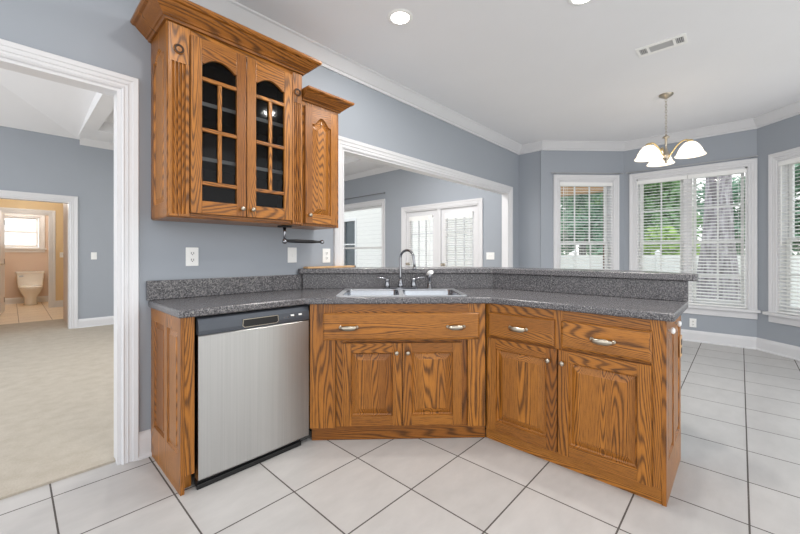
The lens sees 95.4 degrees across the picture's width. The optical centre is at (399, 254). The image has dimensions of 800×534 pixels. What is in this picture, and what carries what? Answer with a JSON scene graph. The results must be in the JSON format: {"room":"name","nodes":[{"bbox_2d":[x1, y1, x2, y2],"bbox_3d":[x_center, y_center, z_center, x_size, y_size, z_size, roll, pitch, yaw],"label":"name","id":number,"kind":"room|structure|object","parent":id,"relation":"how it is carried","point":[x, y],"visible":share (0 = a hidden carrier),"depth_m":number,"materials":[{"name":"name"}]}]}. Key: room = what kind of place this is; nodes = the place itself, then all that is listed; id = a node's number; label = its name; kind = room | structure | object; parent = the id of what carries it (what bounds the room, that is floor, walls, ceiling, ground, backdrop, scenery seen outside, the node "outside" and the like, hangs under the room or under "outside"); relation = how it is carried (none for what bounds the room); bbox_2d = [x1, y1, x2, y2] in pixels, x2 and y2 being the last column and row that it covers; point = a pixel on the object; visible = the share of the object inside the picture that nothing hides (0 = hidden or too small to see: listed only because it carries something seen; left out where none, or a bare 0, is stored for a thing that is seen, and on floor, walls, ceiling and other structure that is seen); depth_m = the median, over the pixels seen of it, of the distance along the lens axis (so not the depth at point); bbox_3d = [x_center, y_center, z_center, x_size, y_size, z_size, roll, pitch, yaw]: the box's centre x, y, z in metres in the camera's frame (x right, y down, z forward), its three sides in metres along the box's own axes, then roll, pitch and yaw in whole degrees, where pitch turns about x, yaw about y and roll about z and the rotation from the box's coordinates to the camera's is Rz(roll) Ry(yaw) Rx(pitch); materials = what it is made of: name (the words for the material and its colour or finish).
{"room":"kitchen","nodes":[
{"label":"kitchen","id":0,"kind":"room"},
{"bbox_2d":[5,215,47,297],"bbox_3d":[-9.196,-0.065,8.907,0.100,2.500,2.250,0,0,43],"label":"wall","id":1,"kind":"structure","parent":0,"point":[14,261],"depth_m":8.87,"materials":[{"name":"beige paint"}]},
{"bbox_2d":[5,215,39,247],"bbox_3d":[-9.248,-0.545,8.880,0.140,0.780,0.660,0,0,43],"label":"window","id":2,"kind":"structure","parent":1,"relation":"in","point":[37,219],"depth_m":8.97,"materials":[{"name":"white paint"}]},
{"bbox_2d":[5,213,44,247],"bbox_3d":[-9.188,-0.591,8.824,0.024,0.872,0.844,0,0,43],"label":"window frame","id":3,"kind":"structure","parent":1,"relation":"in","point":[42,217],"depth_m":9.09,"materials":[{"name":"white paint"}]},
{"bbox_2d":[5,248,46,251],"bbox_3d":[-9.182,-0.105,8.819,0.060,0.100,0.900,0,0,43],"label":"window sill","id":4,"kind":"structure","parent":1,"relation":"attached to","point":[6,249],"depth_m":8.87,"materials":[{"name":"white paint"}]},
{"bbox_2d":[5,296,47,304],"bbox_3d":[-9.148,1.110,8.862,0.030,0.150,2.250,0,0,43],"label":"baseboard","id":5,"kind":"structure","parent":1,"relation":"attached to","point":[18,300],"depth_m":8.81,"materials":[{"name":"white paint"}]},
{"bbox_2d":[0,199,62,300],"bbox_3d":[-8.100,-0.065,7.882,0.100,2.500,2.250,0,0,43],"label":"wall","id":6,"kind":"structure","parent":0,"point":[8,203],"depth_m":8.21,"materials":[{"name":"beige paint"}]},
{"bbox_2d":[0,210,4,313],"bbox_3d":[-7.983,0.150,7.330,0.104,2.030,0.720,0,0,-43],"label":"door","id":7,"kind":"structure","parent":6,"relation":"in","point":[2,221],"depth_m":7.33,"materials":[{"name":"white paint"}]},
{"bbox_2d":[0,207,55,310],"bbox_3d":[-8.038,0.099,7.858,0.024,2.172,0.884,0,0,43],"label":"door frame","id":8,"kind":"structure","parent":6,"relation":"in","point":[52,213],"depth_m":8.13,"materials":[{"name":"white paint"}]},
{"bbox_2d":[56,300,62,306],"bbox_3d":[-7.510,1.110,8.418,0.030,0.150,0.660,0,0,43],"label":"baseboard","id":9,"kind":"structure","parent":6,"relation":"attached to","point":[59,303],"depth_m":8.22,"materials":[{"name":"white paint"}]},
{"bbox_2d":[0,302,62,324],"bbox_3d":[-7.808,1.243,7.609,3.700,0.124,2.250,0,0,43],"label":"floor","id":10,"kind":"structure","parent":0,"point":[13,313],"depth_m":7.31,"materials":[{"name":"tile"}]},
{"bbox_2d":[15,271,44,304],"bbox_3d":[-8.778,0.793,8.660,0.743,0.775,0.499,0,0,43],"label":"toilet","id":11,"kind":"object","parent":10,"relation":"on","point":[29,283],"visible":1,"depth_m":8.64,"materials":[{"name":"white ceramic"}]},
{"bbox_2d":[0,68,95,139],"bbox_3d":[-4.119,-2.416,3.219,5.098,1.140,2.484,0,0,43],"label":"ceiling","id":12,"kind":"structure","parent":0,"point":[27,102],"depth_m":4.92,"materials":[{"name":"paint"}]},
{"bbox_2d":[0,126,113,318],"bbox_3d":[-4.380,-0.340,6.765,0.140,3.050,7.300,0,0,43],"label":"wall","id":13,"kind":"structure","parent":0,"point":[30,161],"depth_m":5.86,"materials":[{"name":"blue paint"}]},
{"bbox_2d":[0,190,77,328],"bbox_3d":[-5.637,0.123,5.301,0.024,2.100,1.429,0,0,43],"label":"door frame","id":14,"kind":"structure","parent":13,"relation":"in","point":[73,200],"depth_m":5.78,"materials":[{"name":"white paint"}]},
{"bbox_2d":[91,252,96,258],"bbox_3d":[-5.016,0.020,5.971,0.014,0.118,0.074,0,0,43],"label":"wall switch","id":15,"kind":"object","parent":13,"relation":"attached to","point":[93,254],"visible":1,"depth_m":5.97,"materials":[{"name":"white plastic"}]},
{"bbox_2d":[78,316,113,327],"bbox_3d":[-2.562,1.110,6.653,2.670,0.150,4.760,0,0,43],"label":"baseboard","id":16,"kind":"structure","parent":13,"relation":"attached to","point":[98,321],"depth_m":5.98,"materials":[{"name":"white paint"}]},
{"bbox_2d":[0,319,114,499],"bbox_3d":[-2.961,1.239,5.370,6.440,0.132,7.200,0,0,43],"label":"floor","id":17,"kind":"structure","parent":0,"point":[57,381],"depth_m":2.87,"materials":[{"name":"beige carpet"}]},
{"bbox_2d":[63,203,67,323],"bbox_3d":[-5.709,-0.065,6.296,1.160,2.500,0.080,0,0,43],"label":"wall","id":18,"kind":"structure","parent":0,"point":[65,206],"depth_m":6.40,"materials":[{"name":"beige paint"}]},
{"bbox_2d":[79,92,385,175],"bbox_3d":[-1.678,-1.965,5.827,5.090,0.200,4.760,0,0,43],"label":"ceiling","id":19,"kind":"structure","parent":0,"point":[98,124],"depth_m":5.52,"materials":[{"name":"paint"}]},
{"bbox_2d":[0,0,518,431],"bbox_3d":[-0.592,-1.015,3.189,0.100,4.400,7.250,0,0,43],"label":"wall","id":20,"kind":"structure","parent":0,"point":[98,33],"depth_m":2.37,"materials":[{"name":"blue paint"}]},
{"bbox_2d":[0,39,138,464],"bbox_3d":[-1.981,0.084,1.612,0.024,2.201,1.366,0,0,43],"label":"door frame","id":21,"kind":"structure","parent":20,"relation":"in","point":[129,86],"depth_m":2.07,"materials":[{"name":"white paint"}]},
{"bbox_2d":[138,429,151,460],"bbox_3d":[-1.494,1.110,2.129,0.030,0.150,0.066,0,0,43],"label":"baseboard","id":22,"kind":"structure","parent":20,"relation":"attached to","point":[144,436],"depth_m":2.13,"materials":[{"name":"white paint"}]},
{"bbox_2d":[186,247,197,265],"bbox_3d":[-1.325,0.013,2.324,0.009,0.118,0.074,0,0,43],"label":"wall outlet","id":23,"kind":"object","parent":20,"relation":"attached to","point":[191,252],"visible":1,"depth_m":2.32,"materials":[{"name":"white plastic"}]},
{"bbox_2d":[189,251,194,255],"bbox_3d":[-1.324,-0.008,2.322,0.003,0.030,0.034,0,0,43],"label":"socket","id":24,"kind":"object","parent":23,"relation":"attached to","point":[191,253],"depth_m":2.32,"materials":[{"name":"white plastic"}]},
{"bbox_2d":[130,0,321,227],"bbox_3d":[-1.045,-0.775,2.318,0.423,1.143,1.018,0,0,43],"label":"upper cabinet","id":25,"kind":"object","parent":20,"relation":"attached to","point":[226,95],"visible":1,"depth_m":2.20,"materials":[{"name":"brown wood"}]},
{"bbox_2d":[202,105,282,137],"bbox_3d":[-1.103,-0.886,2.371,0.238,0.016,0.778,0,0,43],"label":"shelf","id":26,"kind":"object","parent":25,"relation":"attached to","point":[209,112],"depth_m":2.40,"materials":[{"name":"brown wood"}]},
{"bbox_2d":[202,161,282,180],"bbox_3d":[-1.103,-0.563,2.371,0.238,0.016,0.778,0,0,43],"label":"shelf","id":27,"kind":"object","parent":25,"relation":"attached to","point":[228,168],"depth_m":2.41,"materials":[{"name":"brown wood"}]},
{"bbox_2d":[277,225,323,243],"bbox_3d":[-0.711,-0.139,2.665,0.060,0.128,0.370,0,0,43],"label":"paper towel holder","id":28,"kind":"object","parent":25,"relation":"attached to","point":[284,241],"visible":1,"depth_m":2.59,"materials":[{"name":"black metal"}]},
{"bbox_2d":[80,137,397,180],"bbox_3d":[-1.667,-1.815,5.838,5.090,0.100,4.730,0,0,43],"label":"crown molding","id":29,"kind":"structure","parent":20,"relation":"attached to","point":[83,141],"depth_m":7.63,"materials":[{"name":"white paint"}]},
{"bbox_2d":[288,247,296,262],"bbox_3d":[-0.838,0.003,2.840,0.014,0.118,0.078,0,0,43],"label":"wall switch","id":30,"kind":"object","parent":20,"relation":"attached to","point":[292,252],"visible":1,"depth_m":2.84,"materials":[{"name":"white plastic"}]},
{"bbox_2d":[290,85,353,229],"bbox_3d":[-0.633,-0.680,2.772,0.404,0.954,0.404,0,0,43],"label":"upper cabinet","id":31,"kind":"object","parent":20,"relation":"attached to","point":[321,109],"visible":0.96,"depth_m":2.63,"materials":[{"name":"brown wood"}]},
{"bbox_2d":[322,249,329,262],"bbox_3d":[-0.621,0.008,3.077,0.009,0.118,0.078,0,0,43],"label":"wall outlet","id":32,"kind":"object","parent":20,"relation":"attached to","point":[325,252],"visible":1,"depth_m":3.07,"materials":[{"name":"white plastic"}]},
{"bbox_2d":[333,135,512,266],"bbox_3d":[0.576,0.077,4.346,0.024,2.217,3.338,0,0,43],"label":"trim","id":33,"kind":"structure","parent":20,"relation":"attached to","point":[343,143],"depth_m":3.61,"materials":[{"name":"white paint"}]},
{"bbox_2d":[189,0,799,154],"bbox_3d":[0.466,-1.635,3.401,8.330,0.120,3.720,0,0,-16],"label":"crown molding","id":34,"kind":"structure","parent":20,"relation":"attached to","point":[332,60],"depth_m":3.98,"materials":[{"name":"white paint"}]},
{"bbox_2d":[304,304,485,402],"bbox_3d":[0.547,0.668,2.811,2.559,1.034,0.620,0,0,18],"label":"wall","id":35,"kind":"structure","parent":0,"point":[308,305],"depth_m":2.91,"materials":[{"name":"blue paint"}]},
{"bbox_2d":[146,273,687,301],"bbox_3d":[0.089,0.210,2.531,3.151,0.118,0.848,0,0,1],"label":"backsplash","id":36,"kind":"structure","parent":35,"relation":"attached to","point":[671,290],"depth_m":2.58,"materials":[{"name":"grey stone"}]},
{"bbox_2d":[0,340,799,533],"bbox_3d":[1.273,1.245,2.027,4.310,0.120,8.100,0,0,43],"label":"floor","id":37,"kind":"structure","parent":0,"point":[738,472],"depth_m":1.83,"materials":[{"name":"beige tile"}]},
{"bbox_2d":[151,308,193,495],"bbox_3d":[-1.254,0.748,1.996,0.545,0.874,0.064,0,0,43],"label":"cabinet end panel","id":38,"kind":"object","parent":37,"relation":"on","point":[172,338],"visible":0.88,"depth_m":1.87,"materials":[{"name":"brown wood"}]},
{"bbox_2d":[194,304,308,489],"bbox_3d":[-0.986,0.751,2.238,0.556,0.868,0.642,0,0,43],"label":"dishwasher","id":39,"kind":"object","parent":37,"relation":"on","point":[251,368],"visible":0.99,"depth_m":2.00,"materials":[{"name":"grey metal"}]},
{"bbox_2d":[310,304,484,439],"bbox_3d":[-0.015,0.748,2.560,1.123,0.874,0.606,0,0,-2],"label":"base cabinet","id":40,"kind":"object","parent":37,"relation":"on","point":[373,376],"visible":0.94,"depth_m":2.31,"materials":[{"name":"brown wood"}]},
{"bbox_2d":[146,273,687,321],"bbox_3d":[0.091,0.231,2.342,3.150,0.158,1.257,0,0,2],"label":"countertop","id":41,"kind":"structure","parent":40,"relation":"on","point":[660,300],"depth_m":2.29,"materials":[{"name":"grey stone"}]},
{"bbox_2d":[376,249,424,288],"bbox_3d":[0.005,0.111,2.774,0.372,0.306,0.139,0,0,-2],"label":"kitchen faucet","id":42,"kind":"object","parent":41,"relation":"on","point":[400,284],"visible":0.99,"depth_m":2.80,"materials":[{"name":"silver metal"}]},
{"bbox_2d":[336,288,466,296],"bbox_3d":[0.005,0.354,2.600,0.855,0.180,0.527,0,0,-2],"label":"sink","id":43,"kind":"object","parent":41,"relation":"in","point":[348,292],"visible":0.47,"depth_m":2.76,"materials":[{"name":"metal"}]},
{"bbox_2d":[426,270,433,288],"bbox_3d":[0.233,0.191,2.816,0.047,0.146,0.066,0,0,-31],"label":"sprayer","id":44,"kind":"object","parent":43,"relation":"on","point":[429,273],"visible":1,"depth_m":2.81,"materials":[{"name":"silver metal"}]},
{"bbox_2d":[298,267,697,280],"bbox_3d":[0.590,0.130,2.878,2.641,0.040,0.915,0,0,18],"label":"bar","id":45,"kind":"object","parent":41,"relation":"on","point":[624,274],"visible":0.99,"depth_m":2.78,"materials":[{"name":"grey stone"}]},
{"bbox_2d":[303,265,355,268],"bbox_3d":[-0.579,0.102,3.050,0.072,0.014,0.485,0,0,43],"label":"wood board","id":46,"kind":"object","parent":45,"relation":"on","point":[309,267],"visible":0.9,"depth_m":2.98,"materials":[{"name":"beige wood"}]},
{"bbox_2d":[486,303,681,506],"bbox_3d":[1.085,0.748,2.209,0.980,0.874,0.616,0,0,43],"label":"base cabinet","id":47,"kind":"object","parent":37,"relation":"on","point":[596,396],"visible":0.89,"depth_m":1.94,"materials":[{"name":"brown wood"}]},
{"bbox_2d":[679,335,681,357],"bbox_3d":[1.612,0.525,2.091,0.006,0.120,0.070,0,0,43],"label":"outlet plate","id":48,"kind":"object","parent":47,"relation":"attached to","point":[680,336],"depth_m":2.07,"materials":[{"name":"beige plastic"}]},
{"bbox_2d":[344,151,539,267],"bbox_3d":[0.121,-0.965,7.510,5.699,4.300,0.164,0,0,43],"label":"wall","id":49,"kind":"structure","parent":0,"point":[402,188],"depth_m":6.53,"materials":[{"name":"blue paint"}]},
{"bbox_2d":[344,204,381,248],"bbox_3d":[-0.954,-0.235,8.504,1.690,1.740,0.140,0,0,43],"label":"window","id":50,"kind":"structure","parent":49,"relation":"in","point":[375,205],"depth_m":8.39,"materials":[{"name":"white paint"}]},
{"bbox_2d":[344,199,384,266],"bbox_3d":[-1.010,-0.281,8.444,1.874,1.832,0.024,0,0,43],"label":"window frame","id":51,"kind":"structure","parent":49,"relation":"in","point":[381,201],"depth_m":7.85,"materials":[{"name":"white paint"}]},
{"bbox_2d":[344,192,384,199],"bbox_3d":[-1.002,-1.315,8.394,1.930,0.032,0.086,0,0,43],"label":"curtain rod","id":52,"kind":"object","parent":49,"relation":"attached to","point":[383,192],"visible":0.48,"depth_m":8.13,"materials":[{"name":"grey metal"}]},
{"bbox_2d":[405,210,436,266],"bbox_3d":[0.413,0.155,7.144,0.785,2.020,0.130,0,0,43],"label":"door","id":53,"kind":"structure","parent":49,"relation":"in","point":[429,212],"depth_m":7.18,"materials":[{"name":"white paint"}]},
{"bbox_2d":[409,215,432,266],"bbox_3d":[0.403,0.064,7.137,0.580,1.642,0.060,0,0,43],"label":"window blind","id":54,"kind":"object","parent":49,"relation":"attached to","point":[426,217],"visible":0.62,"depth_m":7.07,"materials":[{"name":"white plastic"}]},
{"bbox_2d":[401,198,482,266],"bbox_3d":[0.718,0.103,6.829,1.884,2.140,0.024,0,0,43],"label":"door frame","id":55,"kind":"structure","parent":49,"relation":"in","point":[479,201],"depth_m":6.55,"materials":[{"name":"white paint"}]},
{"bbox_2d":[440,205,476,266],"bbox_3d":[1.052,0.155,6.546,0.785,2.020,0.130,0,0,43],"label":"door","id":56,"kind":"structure","parent":49,"relation":"in","point":[467,208],"depth_m":6.56,"materials":[{"name":"white paint"}]},
{"bbox_2d":[445,211,473,266],"bbox_3d":[1.049,0.064,6.532,0.590,1.642,0.060,0,0,43],"label":"window blind","id":57,"kind":"object","parent":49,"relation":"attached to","point":[469,214],"visible":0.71,"depth_m":6.51,"materials":[{"name":"white plastic"}]},
{"bbox_2d":[486,252,493,259],"bbox_3d":[1.509,0.022,6.094,0.150,0.120,0.014,0,0,43],"label":"wall switch","id":58,"kind":"object","parent":49,"relation":"attached to","point":[489,255],"visible":1,"depth_m":6.10,"materials":[{"name":"white plastic"}]},
{"bbox_2d":[681,329,799,360],"bbox_3d":[3.649,1.110,4.539,4.250,0.150,1.145,0,0,43],"label":"baseboard","id":59,"kind":"structure","parent":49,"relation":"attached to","point":[777,348],"depth_m":4.62,"materials":[{"name":"white paint"}]},
{"bbox_2d":[234,0,799,144],"bbox_3d":[1.291,-1.745,2.010,4.260,0.100,8.100,0,0,43],"label":"ceiling","id":60,"kind":"structure","parent":0,"point":[525,71],"depth_m":3.12,"materials":[{"name":"paint"}]},
{"bbox_2d":[387,9,412,25],"bbox_3d":[0.001,-1.691,2.600,0.184,0.008,0.184,0,0,43],"label":"recessed light","id":61,"kind":"object","parent":60,"relation":"in","point":[399,17],"visible":1,"depth_m":2.59,"materials":[{"name":"white plastic"}]},
{"bbox_2d":[567,0,591,5],"bbox_3d":[1.197,-1.691,2.385,0.184,0.008,0.184,0,0,43],"label":"recessed light","id":62,"kind":"object","parent":60,"relation":"in","point":[571,2],"visible":1,"depth_m":2.44,"materials":[{"name":"white"}]},
{"bbox_2d":[635,33,687,57],"bbox_3d":[2.115,-1.690,2.950,0.330,0.008,0.170,0,0,43],"label":"ceiling vent","id":63,"kind":"object","parent":60,"relation":"in","point":[680,39],"visible":1,"depth_m":2.94,"materials":[{"name":"white plastic"}]},
{"bbox_2d":[634,92,706,166],"bbox_3d":[2.857,-1.331,3.846,0.591,0.728,0.611,0,0,43],"label":"chandelier","id":64,"kind":"object","parent":60,"relation":"hanging from","point":[656,156],"visible":1,"depth_m":3.80,"materials":[{"name":"white glass"}]},
{"bbox_2d":[540,150,623,269],"bbox_3d":[2.776,-0.305,5.605,1.304,2.980,0.160,0,0,-2],"label":"wall","id":65,"kind":"structure","parent":0,"point":[564,162],"depth_m":5.51,"materials":[{"name":"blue paint"}]},
{"bbox_2d":[553,175,618,269],"bbox_3d":[2.824,-0.256,5.514,1.009,1.902,0.024,0,0,-2],"label":"window frame","id":66,"kind":"structure","parent":65,"relation":"in","point":[556,178],"depth_m":5.51,"materials":[{"name":"white paint"}]},
{"bbox_2d":[560,181,612,268],"bbox_3d":[2.821,-0.210,5.596,0.825,1.810,0.140,0,0,-2],"label":"window","id":67,"kind":"structure","parent":65,"relation":"in","point":[607,189],"depth_m":5.61,"materials":[{"name":"white paint"}]},
{"bbox_2d":[560,182,612,269],"bbox_3d":[2.824,-0.206,5.530,0.811,1.778,0.060,0,0,-2],"label":"window blind","id":68,"kind":"object","parent":67,"relation":"attached to","point":[563,184],"visible":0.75,"depth_m":5.52,"materials":[{"name":"white plastic"}]},
{"bbox_2d":[551,172,623,173],"bbox_3d":[2.822,-1.227,5.498,1.110,0.022,0.056,0,0,-2],"label":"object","id":69,"kind":"object","parent":65,"relation":"attached to","point":[551,172],"visible":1,"depth_m":5.48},
{"bbox_2d":[624,129,756,336],"bbox_3d":[3.993,-0.305,5.110,1.487,2.980,0.160,0,0,43],"label":"wall","id":70,"kind":"structure","parent":0,"point":[743,143],"depth_m":4.86,"materials":[{"name":"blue paint"}]},
{"bbox_2d":[637,167,746,308],"bbox_3d":[4.015,-0.210,5.076,1.195,1.810,0.140,0,0,43],"label":"window","id":71,"kind":"structure","parent":70,"relation":"in","point":[684,207],"depth_m":5.03,"materials":[{"name":"white paint"}]},
{"bbox_2d":[626,155,758,173],"bbox_3d":[3.935,-1.227,5.017,1.430,0.021,0.056,0,0,43],"label":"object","id":72,"kind":"object","parent":70,"relation":"attached to","point":[756,155],"visible":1,"depth_m":4.92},
{"bbox_2d":[690,318,695,326],"bbox_3d":[4.006,0.933,4.982,0.074,0.118,0.009,0,0,43],"label":"wall outlet","id":73,"kind":"object","parent":70,"relation":"attached to","point":[692,321],"visible":1,"depth_m":4.98,"materials":[{"name":"white plastic"}]},
{"bbox_2d":[629,158,757,309],"bbox_3d":[3.959,-0.256,5.016,1.379,1.902,0.024,0,0,43],"label":"bay window","id":74,"kind":"structure","parent":70,"relation":"in","point":[751,164],"depth_m":4.61,"materials":[{"name":"white paint"}]},
{"bbox_2d":[637,175,686,272],"bbox_3d":[3.753,-0.206,5.231,0.587,1.778,0.060,0,0,43],"label":"window blind","id":75,"kind":"object","parent":74,"relation":"attached to","point":[680,178],"visible":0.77,"depth_m":5.21,"materials":[{"name":"white plastic"}]},
{"bbox_2d":[688,168,746,308],"bbox_3d":[4.187,-0.206,4.825,0.587,1.778,0.060,0,0,43],"label":"window blind","id":76,"kind":"object","parent":74,"relation":"attached to","point":[737,171],"visible":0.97,"depth_m":4.80,"materials":[{"name":"white plastic"}]},
{"bbox_2d":[683,305,760,319],"bbox_3d":[3.953,0.750,5.011,1.431,0.119,0.080,0,0,43],"label":"sill","id":77,"kind":"structure","parent":70,"relation":"attached to","point":[692,309],"depth_m":4.75,"materials":[{"name":"white paint"}]},
{"bbox_2d":[757,114,799,346],"bbox_3d":[4.569,-0.305,3.917,0.160,2.980,1.327,0,0,-2],"label":"wall","id":78,"kind":"structure","parent":0,"point":[782,135],"depth_m":4.44,"materials":[{"name":"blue paint"}]},
{"bbox_2d":[762,311,799,326],"bbox_3d":[4.469,0.750,3.900,0.080,0.119,1.075,0,0,-2],"label":"sill","id":79,"kind":"structure","parent":78,"relation":"attached to","point":[792,320],"depth_m":4.22,"materials":[{"name":"white paint"}]},
{"bbox_2d":[768,147,799,312],"bbox_3d":[4.477,-0.256,3.900,0.024,1.902,1.009,0,0,-2],"label":"bay window","id":80,"kind":"structure","parent":78,"relation":"in","point":[773,158],"depth_m":4.35,"materials":[{"name":"white paint"}]},
{"bbox_2d":[778,155,799,315],"bbox_3d":[4.559,-0.210,3.903,0.140,1.810,0.825,0,0,-2],"label":"window","id":81,"kind":"structure","parent":78,"relation":"in","point":[788,166],"depth_m":4.29,"materials":[{"name":"white paint"}]},
{"bbox_2d":[777,157,799,315],"bbox_3d":[4.493,-0.206,3.901,0.060,1.778,0.811,0,0,-2],"label":"window blind","id":82,"kind":"object","parent":81,"relation":"attached to","point":[794,160],"visible":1,"depth_m":4.19,"materials":[{"name":"white plastic"}]},
{"label":"outside","id":83,"kind":"structure","parent":0,"visible":0},
{"bbox_3d":[22.233,1.660,31.098,110.000,0.050,64.200,0,0,43],"label":"ground","id":84,"kind":"structure","parent":83,"visible":0},
{"bbox_2d":[344,208,472,266],"bbox_3d":[-1.306,-0.465,14.343,10.500,4.200,0.230,0,0,43],"label":"house wing","id":85,"kind":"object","parent":84,"relation":"on","point":[362,228],"visible":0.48,"depth_m":13.99,"materials":[{"name":"beige"}]},
{"bbox_2d":[564,195,600,254],"bbox_3d":[15.016,-2.595,26.137,7.156,8.488,7.177,0,0,-17],"label":"tree","id":86,"kind":"object","parent":84,"relation":"on","point":[598,201],"visible":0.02,"depth_m":24.38,"materials":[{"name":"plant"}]},
{"bbox_2d":[561,187,604,268],"bbox_3d":[3.234,-0.040,8.510,3.500,3.350,0.350,0,0,43],"label":"porch","id":87,"kind":"object","parent":84,"relation":"on","point":[600,189],"visible":0.04,"depth_m":7.71,"materials":[{"name":"brown wood"}]},
{"bbox_2d":[561,192,643,254],"bbox_3d":[7.794,-1.353,15.418,4.566,6.008,4.102,0,0,26],"label":"tree","id":88,"kind":"object","parent":84,"relation":"on","point":[578,198],"visible":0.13,"depth_m":15.16,"materials":[{"name":"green plant"}]},
{"bbox_2d":[600,181,702,247],"bbox_3d":[11.661,-1.506,17.272,3.769,6.312,3.976,0,0,-9],"label":"tree","id":89,"kind":"object","parent":84,"relation":"on","point":[672,184],"visible":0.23,"depth_m":16.42,"materials":[{"name":"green plant"}]},
{"bbox_2d":[643,224,700,254],"bbox_3d":[9.457,0.299,12.611,1.945,2.702,1.935,0,0,-2],"label":"tree","id":90,"kind":"object","parent":84,"relation":"on","point":[658,231],"visible":0.2,"depth_m":12.21,"materials":[{"name":"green plant"}]},
{"bbox_2d":[561,250,799,306],"bbox_3d":[8.414,0.745,11.409,10.342,1.780,0.150,0,0,14],"label":"fence","id":91,"kind":"object","parent":84,"relation":"on","point":[795,257],"visible":0.07,"depth_m":11.43,"materials":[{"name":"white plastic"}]},
{"bbox_2d":[696,175,744,306],"bbox_3d":[7.841,-2.105,9.015,1.248,7.500,1.334,0,0,43],"label":"tree","id":92,"kind":"object","parent":84,"relation":"on","point":[711,184],"visible":0.31,"depth_m":8.78,"materials":[{"name":"grey plant"}]},
{"bbox_2d":[697,175,744,254],"bbox_3d":[20.343,-1.760,22.033,4.247,6.820,5.029,0,0,-12],"label":"tree","id":93,"kind":"object","parent":84,"relation":"on","point":[733,182],"visible":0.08,"depth_m":21.34,"materials":[{"name":"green plant"}]},
{"bbox_2d":[739,163,799,254],"bbox_3d":[16.030,-1.220,14.037,3.199,5.742,4.253,0,0,-31],"label":"tree","id":94,"kind":"object","parent":84,"relation":"on","point":[798,164],"visible":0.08,"depth_m":13.86,"materials":[{"name":"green plant"}]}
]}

